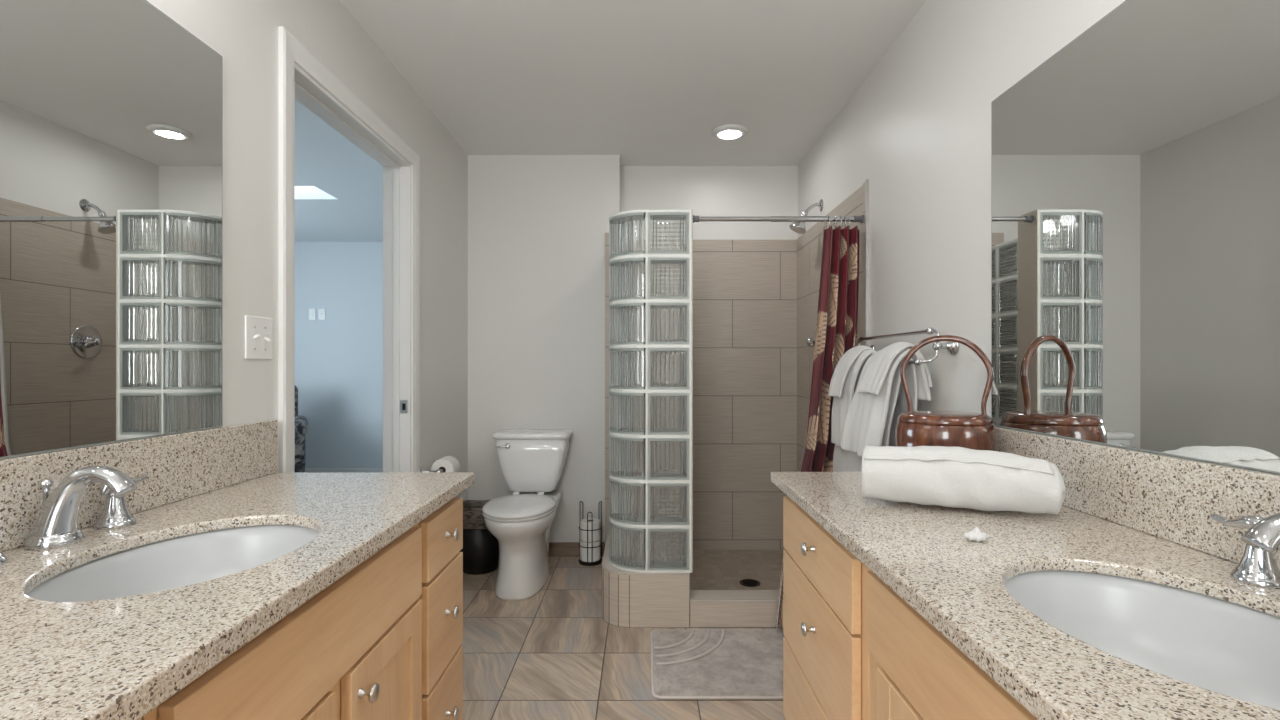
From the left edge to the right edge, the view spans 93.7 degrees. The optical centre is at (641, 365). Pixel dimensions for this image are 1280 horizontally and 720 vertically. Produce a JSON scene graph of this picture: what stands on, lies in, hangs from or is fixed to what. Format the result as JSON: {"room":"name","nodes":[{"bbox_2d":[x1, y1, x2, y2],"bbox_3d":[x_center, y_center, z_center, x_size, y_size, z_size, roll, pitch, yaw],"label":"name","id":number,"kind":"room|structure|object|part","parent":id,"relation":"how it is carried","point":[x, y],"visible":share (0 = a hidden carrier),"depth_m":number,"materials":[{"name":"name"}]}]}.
{"room":"bathroom","nodes":[
{"label":"bathroom","id":0,"kind":"room"},
{"bbox_2d":[2,0,467,500],"bbox_3d":[-1.120,-0.064,1.125,0.120,2.440,5.290,0,0,0],"label":"wall","id":1,"kind":"structure","parent":0,"point":[243,32],"depth_m":1.87,"materials":[{"name":"white paint"}]},
{"bbox_2d":[0,0,222,458],"bbox_3d":[-1.055,-0.312,0.977,0.009,0.928,1.054,0,0,0],"label":"wall mirror","id":2,"kind":"object","parent":1,"relation":"attached to","point":[111,111],"visible":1,"depth_m":1.18,"materials":[{"name":"clear glass"}]},
{"bbox_2d":[0,420,277,551],"bbox_3d":[-1.049,0.228,1.006,0.020,0.150,1.412,0,0,0],"label":"backsplash","id":3,"kind":"structure","parent":1,"relation":"attached to","point":[178,466],"depth_m":1.27,"materials":[{"name":"beige stone"}]},
{"bbox_2d":[245,315,272,359],"bbox_3d":[-1.050,-0.077,1.656,0.021,0.118,0.116,0,0,0],"label":"light switch","id":4,"kind":"object","parent":1,"relation":"attached to","point":[258,330],"visible":1,"depth_m":1.65,"materials":[{"name":"white plastic"}]},
{"bbox_2d":[278,26,419,472],"bbox_3d":[-1.120,0.083,2.285,0.154,2.146,1.072,0,0,0],"label":"door frame","id":5,"kind":"structure","parent":1,"relation":"in","point":[302,77],"depth_m":2.54,"materials":[{"name":"white wood"}]},
{"bbox_3d":[-1.087,0.186,2.741,0.034,0.060,0.004,0,0,0],"label":"strike plate","id":6,"kind":"part","parent":5,"relation":"part of","materials":[{"name":"silver metal"}]},
{"bbox_2d":[420,460,444,472],"bbox_3d":[-1.009,0.508,2.970,0.102,0.052,0.252,0,0,0],"label":"toilet roll holder","id":7,"kind":"object","parent":1,"relation":"attached to","point":[421,468],"visible":0.33,"depth_m":2.86,"materials":[{"name":"silver metal"}]},
{"bbox_3d":[-1.009,0.508,2.870,0.102,0.052,0.052,0,0,0],"label":"post","id":8,"kind":"part","parent":7,"relation":"part of","materials":[{"name":"silver metal"}]},
{"bbox_2d":[431,456,459,472],"bbox_3d":[-0.972,0.508,2.970,0.110,0.110,0.110,0,0,0],"label":"toilet roll","id":9,"kind":"object","parent":7,"relation":"on","point":[451,464],"visible":0.7,"depth_m":2.92,"materials":[{"name":"white paper"}]},
{"bbox_2d":[295,242,382,467],"bbox_3d":[-2.900,-0.064,6.260,3.440,2.440,0.120,0,0,0],"label":"wall","id":10,"kind":"structure","parent":0,"point":[339,357],"depth_m":6.20,"materials":[{"name":"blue paint"}]},
{"bbox_2d":[309,309,315,319],"bbox_3d":[-3.405,-0.534,6.196,0.070,0.118,0.008,0,0,0],"label":"light switch","id":11,"kind":"object","parent":10,"relation":"attached to","point":[312,312],"visible":1,"depth_m":6.20,"materials":[{"name":"white plastic"}]},
{"bbox_2d":[319,309,324,319],"bbox_3d":[-3.305,-0.534,6.190,0.070,0.118,0.021,0,0,0],"label":"light switch","id":12,"kind":"object","parent":10,"relation":"attached to","point":[321,311],"visible":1,"depth_m":6.20,"materials":[{"name":"white plastic"}]},
{"bbox_2d":[303,468,382,472],"bbox_3d":[-2.840,1.106,6.192,3.320,0.100,0.015,0,0,0],"label":"baseboard","id":13,"kind":"structure","parent":10,"relation":"attached to","point":[307,470],"depth_m":6.19,"materials":[{"name":"white wood"}]},
{"bbox_2d":[468,155,620,541],"bbox_3d":[-0.599,-0.064,3.810,0.923,2.440,0.320,0,0,0],"label":"wall","id":14,"kind":"structure","parent":0,"point":[538,225],"depth_m":3.65,"materials":[{"name":"white paint"}]},
{"bbox_2d":[549,542,604,556],"bbox_3d":[-0.636,1.113,3.644,0.823,0.085,0.012,0,0,0],"label":"baseboard","id":15,"kind":"structure","parent":14,"relation":"attached to","point":[556,549],"depth_m":3.64,"materials":[{"name":"brown stone"}]},
{"bbox_2d":[605,233,608,544],"bbox_3d":[-0.181,0.173,3.646,0.088,1.965,0.008,0,0,0],"label":"trim","id":16,"kind":"structure","parent":14,"relation":"attached to","point":[606,234],"depth_m":3.64,"materials":[{"name":"tile"}]},
{"bbox_2d":[295,0,926,241],"bbox_3d":[-1.750,-1.334,2.400,5.740,0.100,7.840,0,0,0],"label":"ceiling","id":17,"kind":"structure","parent":0,"point":[643,82],"depth_m":2.69,"materials":[{"name":"white paint"}]},
{"bbox_2d":[712,124,747,139],"bbox_3d":[0.480,-1.272,3.280,0.196,0.021,0.196,0,0,0],"label":"recessed light","id":18,"kind":"object","parent":17,"relation":"in","point":[728,131],"visible":1,"depth_m":3.25,"materials":[{"name":"white"}]},
{"bbox_2d":[460,550,785,719],"bbox_3d":[-0.030,1.216,1.215,2.300,0.120,5.470,0,0,0],"label":"floor","id":19,"kind":"structure","parent":0,"point":[551,654],"depth_m":2.42,"materials":[{"name":"tile"}]},
{"bbox_2d":[142,525,421,719],"bbox_3d":[-0.765,0.747,1.011,0.586,0.818,0.758,0,0,0],"label":"base cabinet","id":20,"kind":"object","parent":19,"relation":"on","point":[352,650],"visible":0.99,"depth_m":1.01,"materials":[{"name":"brown wood"}]},
{"bbox_2d":[0,472,473,719],"bbox_3d":[-0.768,0.320,1.006,0.582,0.034,1.412,0,0,0],"label":"countertop","id":21,"kind":"structure","parent":20,"relation":"on","point":[121,658],"depth_m":0.79,"materials":[{"name":"beige stone"}]},
{"bbox_2d":[0,466,147,565],"bbox_3d":[-0.953,0.236,1.022,0.169,0.133,0.381,0,0,0],"label":"faucet","id":22,"kind":"object","parent":21,"relation":"on","point":[55,526],"visible":1,"depth_m":1.01,"materials":[{"name":"silver metal"}]},
{"bbox_3d":[-1.001,0.272,0.904,0.062,0.063,0.062,0,0,0],"label":"handle","id":23,"kind":"part","parent":22,"relation":"part of","materials":[{"name":"silver metal"}]},
{"bbox_3d":[-1.015,0.242,1.022,0.020,0.101,0.020,0,0,0],"label":"lift rod","id":24,"kind":"part","parent":22,"relation":"part of","materials":[{"name":"silver metal"}]},
{"bbox_3d":[-0.953,0.236,1.022,0.169,0.133,0.073,0,0,0],"label":"spout","id":25,"kind":"part","parent":22,"relation":"part of","materials":[{"name":"silver metal"}]},
{"bbox_3d":[-1.001,0.272,1.140,0.062,0.063,0.062,0,0,0],"label":"handle","id":26,"kind":"part","parent":22,"relation":"part of","materials":[{"name":"silver metal"}]},
{"bbox_3d":[-1.001,0.224,1.163,0.031,0.038,0.099,0,0,0],"label":"lever","id":27,"kind":"part","parent":22,"relation":"part of","materials":[{"name":"silver metal"}]},
{"bbox_2d":[27,525,317,601],"bbox_3d":[-0.742,0.404,0.997,0.380,0.158,0.502,0,0,0],"label":"sink basin","id":28,"kind":"object","parent":21,"relation":"in","point":[191,559],"visible":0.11,"depth_m":1.12,"materials":[{"name":"grey ceramic"}]},
{"bbox_3d":[-0.514,0.790,0.817,0.020,0.512,0.337,0,0,0],"label":"door","id":29,"kind":"part","parent":20,"relation":"part of","materials":[{"name":"brown wood"}]},
{"bbox_3d":[-0.488,0.584,1.072,0.033,0.032,0.032,0,0,0],"label":"knob","id":30,"kind":"part","parent":20,"relation":"part of","materials":[{"name":"silver metal"}]},
{"bbox_3d":[-0.514,0.790,1.208,0.020,0.512,0.333,0,0,0],"label":"door","id":31,"kind":"part","parent":20,"relation":"part of","materials":[{"name":"brown wood"}]},
{"bbox_3d":[-0.516,0.790,1.208,0.006,0.400,0.221,0,0,0],"label":"door panel","id":32,"kind":"part","parent":20,"relation":"part of","materials":[{"name":"brown wood"}]},
{"bbox_2d":[416,496,462,719],"bbox_3d":[-0.765,0.747,1.547,0.586,0.818,0.310,0,0,0],"label":"base cabinet","id":33,"kind":"object","parent":19,"relation":"on","point":[442,530],"visible":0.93,"depth_m":1.52,"materials":[{"name":"brown wood"}]},
{"bbox_3d":[-0.514,0.650,1.553,0.020,0.254,0.274,0,0,0],"label":"drawer","id":34,"kind":"part","parent":33,"relation":"part of","materials":[{"name":"brown wood"}]},
{"bbox_3d":[-0.514,0.442,1.553,0.020,0.143,0.274,0,0,0],"label":"drawer","id":35,"kind":"part","parent":33,"relation":"part of","materials":[{"name":"brown wood"}]},
{"bbox_3d":[-0.514,0.916,1.553,0.020,0.259,0.274,0,0,0],"label":"drawer","id":36,"kind":"part","parent":33,"relation":"part of","materials":[{"name":"brown wood"}]},
{"bbox_3d":[-0.488,0.894,1.545,0.033,0.032,0.032,0,0,0],"label":"knob","id":37,"kind":"part","parent":33,"relation":"part of","materials":[{"name":"silver metal"}]},
{"bbox_3d":[-0.488,0.634,1.545,0.033,0.032,0.032,0,0,0],"label":"knob","id":38,"kind":"part","parent":33,"relation":"part of","materials":[{"name":"silver metal"}]},
{"bbox_3d":[-0.488,0.434,1.545,0.033,0.032,0.032,0,0,0],"label":"knob","id":39,"kind":"part","parent":33,"relation":"part of","materials":[{"name":"silver metal"}]},
{"bbox_2d":[460,500,498,574],"bbox_3d":[-0.925,0.968,3.420,0.260,0.376,0.260,0,0,0],"label":"waste bin","id":40,"kind":"object","parent":19,"relation":"on","point":[480,549],"visible":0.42,"depth_m":3.32,"materials":[{"name":"black plastic"}]},
{"bbox_2d":[482,429,571,600],"bbox_3d":[-0.640,0.768,3.268,0.444,0.776,0.758,0,0,0],"label":"toilet","id":41,"kind":"object","parent":19,"relation":"on","point":[532,462],"visible":1,"depth_m":3.16,"materials":[{"name":"white ceramic"}]},
{"bbox_3d":[-0.791,0.456,3.421,0.077,0.032,0.035,0,0,0],"label":"flush lever","id":42,"kind":"part","parent":41,"relation":"part of","materials":[{"name":"silver metal"}]},
{"bbox_3d":[-0.640,0.749,3.140,0.370,0.016,0.494,0,0,0],"label":"seat","id":43,"kind":"part","parent":41,"relation":"part of","materials":[{"name":"white plastic"}]},
{"bbox_3d":[-0.640,0.726,3.140,0.372,0.026,0.503,0,0,0],"label":"seat","id":44,"kind":"part","parent":41,"relation":"part of","materials":[{"name":"white plastic"}]},
{"bbox_3d":[-0.640,0.957,3.207,0.360,0.398,0.627,0,0,0],"label":"bowl","id":45,"kind":"part","parent":41,"relation":"part of","materials":[{"name":"white ceramic"}]},
{"bbox_3d":[-0.640,0.576,3.531,0.416,0.310,0.207,0,0,0],"label":"tank","id":46,"kind":"part","parent":41,"relation":"part of","materials":[{"name":"white ceramic"}]},
{"bbox_3d":[-0.640,0.400,3.531,0.444,0.040,0.232,0,0,0],"label":"tank lid","id":47,"kind":"part","parent":41,"relation":"part of","materials":[{"name":"white ceramic"}]},
{"bbox_2d":[578,501,601,565],"bbox_3d":[-0.305,0.981,3.532,0.140,0.351,0.147,0,0,0],"label":"stand","id":48,"kind":"object","parent":19,"relation":"on","point":[598,562],"visible":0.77,"depth_m":3.48,"materials":[{"name":"brown metal"}]},
{"bbox_2d":[580,540,599,561],"bbox_3d":[-0.305,1.082,3.535,0.120,0.112,0.120,0,0,0],"label":"toilet roll","id":49,"kind":"object","parent":48,"relation":"on","point":[583,551],"visible":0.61,"depth_m":3.49,"materials":[{"name":"white paper"}]},
{"bbox_2d":[580,518,599,541],"bbox_3d":[-0.305,0.966,3.535,0.120,0.112,0.120,0,0,0],"label":"toilet roll","id":50,"kind":"object","parent":49,"relation":"on","point":[596,522],"visible":0.76,"depth_m":3.49,"materials":[{"name":"white paper"}]},
{"bbox_2d":[602,530,689,627],"bbox_3d":[0.012,1.035,3.144,0.398,0.242,0.992,0,0,0],"label":"wall","id":51,"kind":"structure","parent":19,"relation":"on","point":[630,599],"depth_m":2.65,"materials":[{"name":"tile"}]},
{"bbox_2d":[609,209,692,572],"bbox_3d":[0.035,0.110,3.147,0.380,1.608,0.988,0,0,0],"label":"glass wall","id":52,"kind":"structure","parent":51,"relation":"on","point":[651,251],"depth_m":2.66,"materials":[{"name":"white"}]},
{"bbox_3d":[0.222,0.110,2.721,0.006,1.608,0.137,0,0,0],"label":"trim","id":53,"kind":"part","parent":52,"relation":"part of","materials":[{"name":"metal"}]},
{"bbox_2d":[650,628,784,699],"bbox_3d":[0.470,1.146,2.342,0.871,0.021,0.536,0,0,0],"label":"bath mat","id":54,"kind":"object","parent":19,"relation":"on","point":[687,664],"visible":0.63,"depth_m":2.29,"materials":[{"name":"grey fabric"}]},
{"bbox_2d":[690,590,779,627],"bbox_3d":[0.600,1.105,2.710,0.776,0.142,0.124,0,0,0],"label":"shower curb","id":55,"kind":"object","parent":19,"relation":"on","point":[708,608],"visible":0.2,"depth_m":2.65,"materials":[{"name":"tile"}]},
{"bbox_2d":[740,579,760,586],"bbox_3d":[0.585,1.174,3.250,0.112,0.004,0.112,0,0,0],"label":"shower drain","id":56,"kind":"object","parent":19,"relation":"on","point":[745,582],"visible":1,"depth_m":3.25,"materials":[{"name":"brown metal"}]},
{"bbox_2d":[783,496,868,719],"bbox_3d":[0.695,0.754,1.494,0.606,0.803,0.637,0,0,0],"label":"drawers","id":57,"kind":"object","parent":19,"relation":"on","point":[826,654],"visible":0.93,"depth_m":1.43,"materials":[{"name":"brown wood"}]},
{"bbox_3d":[0.434,0.929,1.508,0.020,0.234,0.591,0,0,0],"label":"drawer","id":58,"kind":"part","parent":57,"relation":"part of","materials":[{"name":"brown wood"}]},
{"bbox_3d":[0.408,0.648,1.475,0.033,0.032,0.032,0,0,0],"label":"knob","id":59,"kind":"part","parent":57,"relation":"part of","materials":[{"name":"silver metal"}]},
{"bbox_3d":[0.408,0.450,1.475,0.033,0.032,0.032,0,0,0],"label":"knob","id":60,"kind":"part","parent":57,"relation":"part of","materials":[{"name":"silver metal"}]},
{"bbox_3d":[0.434,0.677,1.508,0.020,0.255,0.591,0,0,0],"label":"drawer","id":61,"kind":"part","parent":57,"relation":"part of","materials":[{"name":"brown wood"}]},
{"bbox_3d":[0.434,0.467,1.508,0.020,0.153,0.591,0,0,0],"label":"drawer","id":62,"kind":"part","parent":57,"relation":"part of","materials":[{"name":"brown wood"}]},
{"bbox_2d":[866,569,1037,719],"bbox_3d":[0.695,0.754,0.777,0.606,0.803,0.794,0,0,0],"label":"base cabinet","id":63,"kind":"object","parent":19,"relation":"on","point":[916,673],"visible":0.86,"depth_m":0.93,"materials":[{"name":"brown wood"}]},
{"bbox_3d":[0.434,0.795,0.943,0.020,0.502,0.285,0,0,0],"label":"door","id":64,"kind":"part","parent":63,"relation":"part of","materials":[{"name":"brown wood"}]},
{"bbox_2d":[771,472,1279,719],"bbox_3d":[0.695,0.337,0.765,0.608,0.031,2.120,0,0,0],"label":"countertop","id":65,"kind":"structure","parent":63,"relation":"on","point":[922,553],"depth_m":0.93,"materials":[{"name":"beige stone"}]},
{"bbox_2d":[895,335,995,450],"bbox_3d":[0.838,0.117,1.665,0.250,0.407,0.250,0,0,0],"label":"lidded basket","id":66,"kind":"object","parent":65,"relation":"on","point":[970,430],"visible":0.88,"depth_m":1.59,"materials":[{"name":"brown wood"}]},
{"bbox_3d":[0.838,0.141,1.665,0.237,0.026,0.237,0,0,0],"label":"lid","id":67,"kind":"part","parent":66,"relation":"part of","materials":[{"name":"brown wood"}]},
{"bbox_3d":[0.843,0.048,1.666,0.232,0.269,0.020,0,0,26],"label":"loop handle","id":68,"kind":"part","parent":66,"relation":"part of","materials":[{"name":"brown wood"}]},
{"bbox_2d":[861,446,1065,514],"bbox_3d":[0.711,0.250,1.359,0.398,0.132,0.160,0,0,22],"label":"rolled towel","id":69,"kind":"object","parent":65,"relation":"on","point":[954,477],"visible":1,"depth_m":1.30,"materials":[{"name":"white fabric"}]},
{"bbox_2d":[964,527,991,541],"bbox_3d":[0.617,0.308,1.098,0.051,0.026,0.025,0,0,14],"label":"seashell","id":70,"kind":"object","parent":65,"relation":"on","point":[975,534],"visible":1,"depth_m":1.09,"materials":[{"name":"white"}]},
{"bbox_2d":[1004,571,1279,709],"bbox_3d":[0.688,0.422,0.765,0.402,0.158,0.529,0,0,0],"label":"sink basin","id":71,"kind":"object","parent":65,"relation":"in","point":[1220,646],"visible":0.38,"depth_m":0.92,"materials":[{"name":"grey ceramic"}]},
{"bbox_2d":[1210,513,1279,588],"bbox_3d":[0.870,0.255,0.775,0.169,0.133,0.381,0,0,0],"label":"faucet","id":72,"kind":"object","parent":65,"relation":"on","point":[1258,567],"visible":1,"depth_m":0.88,"materials":[{"name":"silver metal"}]},
{"bbox_3d":[0.918,0.242,0.916,0.031,0.038,0.099,0,0,0],"label":"lever","id":73,"kind":"part","parent":72,"relation":"part of","materials":[{"name":"silver metal"}]},
{"bbox_3d":[0.918,0.289,0.893,0.062,0.063,0.062,0,0,0],"label":"handle","id":74,"kind":"part","parent":72,"relation":"part of","materials":[{"name":"silver metal"}]},
{"bbox_3d":[0.870,0.255,0.775,0.169,0.133,0.073,0,0,0],"label":"spout","id":75,"kind":"part","parent":72,"relation":"part of","materials":[{"name":"silver metal"}]},
{"bbox_2d":[621,166,797,239],"bbox_3d":[0.431,-0.004,3.910,1.137,2.560,0.120,0,0,0],"label":"wall","id":76,"kind":"structure","parent":0,"point":[710,191],"depth_m":3.85,"materials":[{"name":"white paint"}]},
{"bbox_2d":[693,240,796,549],"bbox_3d":[0.431,0.183,3.846,1.121,1.985,0.008,0,0,0],"label":"tile wall","id":77,"kind":"structure","parent":76,"relation":"attached to","point":[745,291],"depth_m":3.84,"materials":[{"name":"tile"}]},
{"bbox_2d":[798,0,1124,416],"bbox_3d":[1.060,-0.004,1.225,0.120,2.560,5.490,0,0,0],"label":"wall","id":78,"kind":"structure","parent":0,"point":[918,126],"depth_m":2.02,"materials":[{"name":"white paint"}]},
{"bbox_2d":[693,215,863,222],"bbox_3d":[0.609,-0.659,2.690,0.767,0.035,0.035,0,0,0],"label":"shower rod","id":79,"kind":"object","parent":78,"relation":"attached to","point":[860,219],"visible":0.97,"depth_m":2.68,"materials":[{"name":"silver metal"}]},
{"bbox_2d":[775,216,858,629],"bbox_3d":[0.771,0.224,2.622,0.405,1.795,0.209,0,0,0],"label":"shower curtain","id":80,"kind":"object","parent":79,"relation":"hanging from","point":[837,313],"visible":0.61,"depth_m":2.65,"materials":[{"name":"red fabric"}]},
{"bbox_2d":[789,199,822,233],"bbox_3d":[0.911,-0.832,3.340,0.179,0.191,0.098,0,0,0],"label":"shower","id":81,"kind":"object","parent":78,"relation":"attached to","point":[798,227],"visible":0.9,"depth_m":3.33,"materials":[{"name":"silver metal"}]},
{"bbox_3d":[0.947,-0.875,3.340,0.098,0.066,0.019,0,0,0],"label":"arm","id":82,"kind":"part","parent":81,"relation":"part of","materials":[{"name":"silver metal"}]},
{"bbox_2d":[806,331,815,347],"bbox_3d":[0.954,-0.134,3.340,0.076,0.188,0.188,0,0,0],"label":"shower valve","id":83,"kind":"object","parent":78,"relation":"attached to","point":[810,341],"visible":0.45,"depth_m":3.32,"materials":[{"name":"silver metal"}]},
{"bbox_2d":[797,203,862,471],"bbox_3d":[0.996,0.183,3.271,0.008,1.985,1.158,0,0,0],"label":"tile wall","id":84,"kind":"structure","parent":78,"relation":"attached to","point":[808,256],"depth_m":3.60,"materials":[{"name":"tile"}]},
{"bbox_2d":[797,185,862,250],"bbox_3d":[0.996,-0.773,3.267,0.009,0.078,1.150,0,0,0],"label":"trim","id":85,"kind":"structure","parent":78,"relation":"attached to","point":[854,200],"depth_m":3.07,"materials":[{"name":"tile"}]},
{"bbox_2d":[863,182,864,345],"bbox_3d":[0.995,0.169,2.671,0.010,1.975,0.038,0,0,0],"label":"trim","id":86,"kind":"structure","parent":78,"relation":"attached to","point":[864,182],"depth_m":2.67,"materials":[{"name":"tile"}]},
{"bbox_2d":[865,179,868,346],"bbox_3d":[0.994,0.167,2.648,0.013,1.979,0.007,0,0,0],"label":"trim","id":87,"kind":"structure","parent":78,"relation":"attached to","point":[866,180],"depth_m":2.65,"materials":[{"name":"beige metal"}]},
{"bbox_2d":[858,327,958,365],"bbox_3d":[0.944,-0.064,2.260,0.112,0.125,0.742,0,0,0],"label":"towel rack","id":88,"kind":"object","parent":78,"relation":"attached to","point":[952,347],"visible":0.54,"depth_m":1.94,"materials":[{"name":"silver metal"}]},
{"bbox_2d":[831,350,875,446],"bbox_3d":[0.874,0.129,2.430,0.174,0.394,0.224,0,0,0],"label":"hand towel","id":89,"kind":"object","parent":88,"relation":"hanging from","point":[840,406],"visible":0.38,"depth_m":2.39,"materials":[{"name":"white fabric"}]},
{"bbox_2d":[828,346,874,397],"bbox_3d":[0.861,0.022,2.439,0.186,0.210,0.163,0,0,0],"label":"washcloth","id":90,"kind":"object","parent":89,"relation":"on","point":[838,378],"visible":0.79,"depth_m":2.42,"materials":[{"name":"white fabric"}]},
{"bbox_2d":[833,356,917,471],"bbox_3d":[0.867,0.277,2.285,0.153,0.638,0.531,0,0,0],"label":"bath towel","id":91,"kind":"object","parent":88,"relation":"hanging from","point":[843,461],"visible":0.15,"depth_m":2.12,"materials":[{"name":"white fabric"}]},
{"bbox_2d":[841,348,931,456],"bbox_3d":[0.858,0.125,2.131,0.219,0.384,0.267,0,0,0],"label":"hand towel","id":92,"kind":"object","parent":88,"relation":"hanging from","point":[865,420],"visible":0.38,"depth_m":2.04,"materials":[{"name":"white fabric"}]},
{"bbox_2d":[857,342,931,394],"bbox_3d":[0.874,0.007,2.084,0.205,0.181,0.179,0,0,0],"label":"washcloth","id":93,"kind":"object","parent":92,"relation":"on","point":[875,374],"visible":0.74,"depth_m":2.04,"materials":[{"name":"white fabric"}]},
{"bbox_3d":[0.917,-0.033,1.932,0.070,0.050,0.029,0,0,40],"label":"arm","id":94,"kind":"part","parent":88,"relation":"part of","materials":[{"name":"silver metal"}]},
{"bbox_3d":[0.943,-0.095,1.930,0.013,0.050,0.051,0,0,-6],"label":"arm","id":95,"kind":"part","parent":88,"relation":"part of","materials":[{"name":"silver metal"}]},
{"bbox_3d":[0.966,-0.064,1.920,0.068,0.062,0.062,0,0,0],"label":"wall post","id":96,"kind":"part","parent":88,"relation":"part of","materials":[{"name":"silver metal"}]},
{"bbox_2d":[991,0,1279,473],"bbox_3d":[0.993,-0.289,0.747,0.014,0.913,1.894,0,0,0],"label":"wall mirror","id":97,"kind":"object","parent":78,"relation":"attached to","point":[1135,170],"visible":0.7,"depth_m":1.17,"materials":[{"name":"clear glass"}]},
{"bbox_2d":[994,426,1279,569],"bbox_3d":[0.983,0.244,0.765,0.033,0.152,2.120,0,0,0],"label":"backsplash","id":98,"kind":"structure","parent":78,"relation":"attached to","point":[1168,497],"depth_m":1.12,"materials":[{"name":"beige stone"}]},
{"bbox_3d":[-2.900,1.206,3.400,3.440,0.100,5.840,0,0,0],"label":"floor","id":99,"kind":"structure","parent":0,"visible":0},
{"bbox_2d":[295,386,307,472],"bbox_3d":[-3.460,0.666,5.420,0.770,0.980,0.800,0,0,-29],"label":"armchair","id":100,"kind":"object","parent":99,"relation":"on","point":[301,423],"visible":0.17,"depth_m":5.27,"materials":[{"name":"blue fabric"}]},
{"bbox_3d":[-3.609,0.526,5.692,0.600,0.700,0.180,0,0,-29],"label":"backrest","id":101,"kind":"part","parent":100,"relation":"part of","materials":[{"name":"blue fabric"}]},
{"bbox_3d":[-3.176,0.709,5.547,0.150,0.455,0.670,0,0,-29],"label":"armrest","id":102,"kind":"part","parent":100,"relation":"part of","materials":[{"name":"blue fabric"}]}
]}

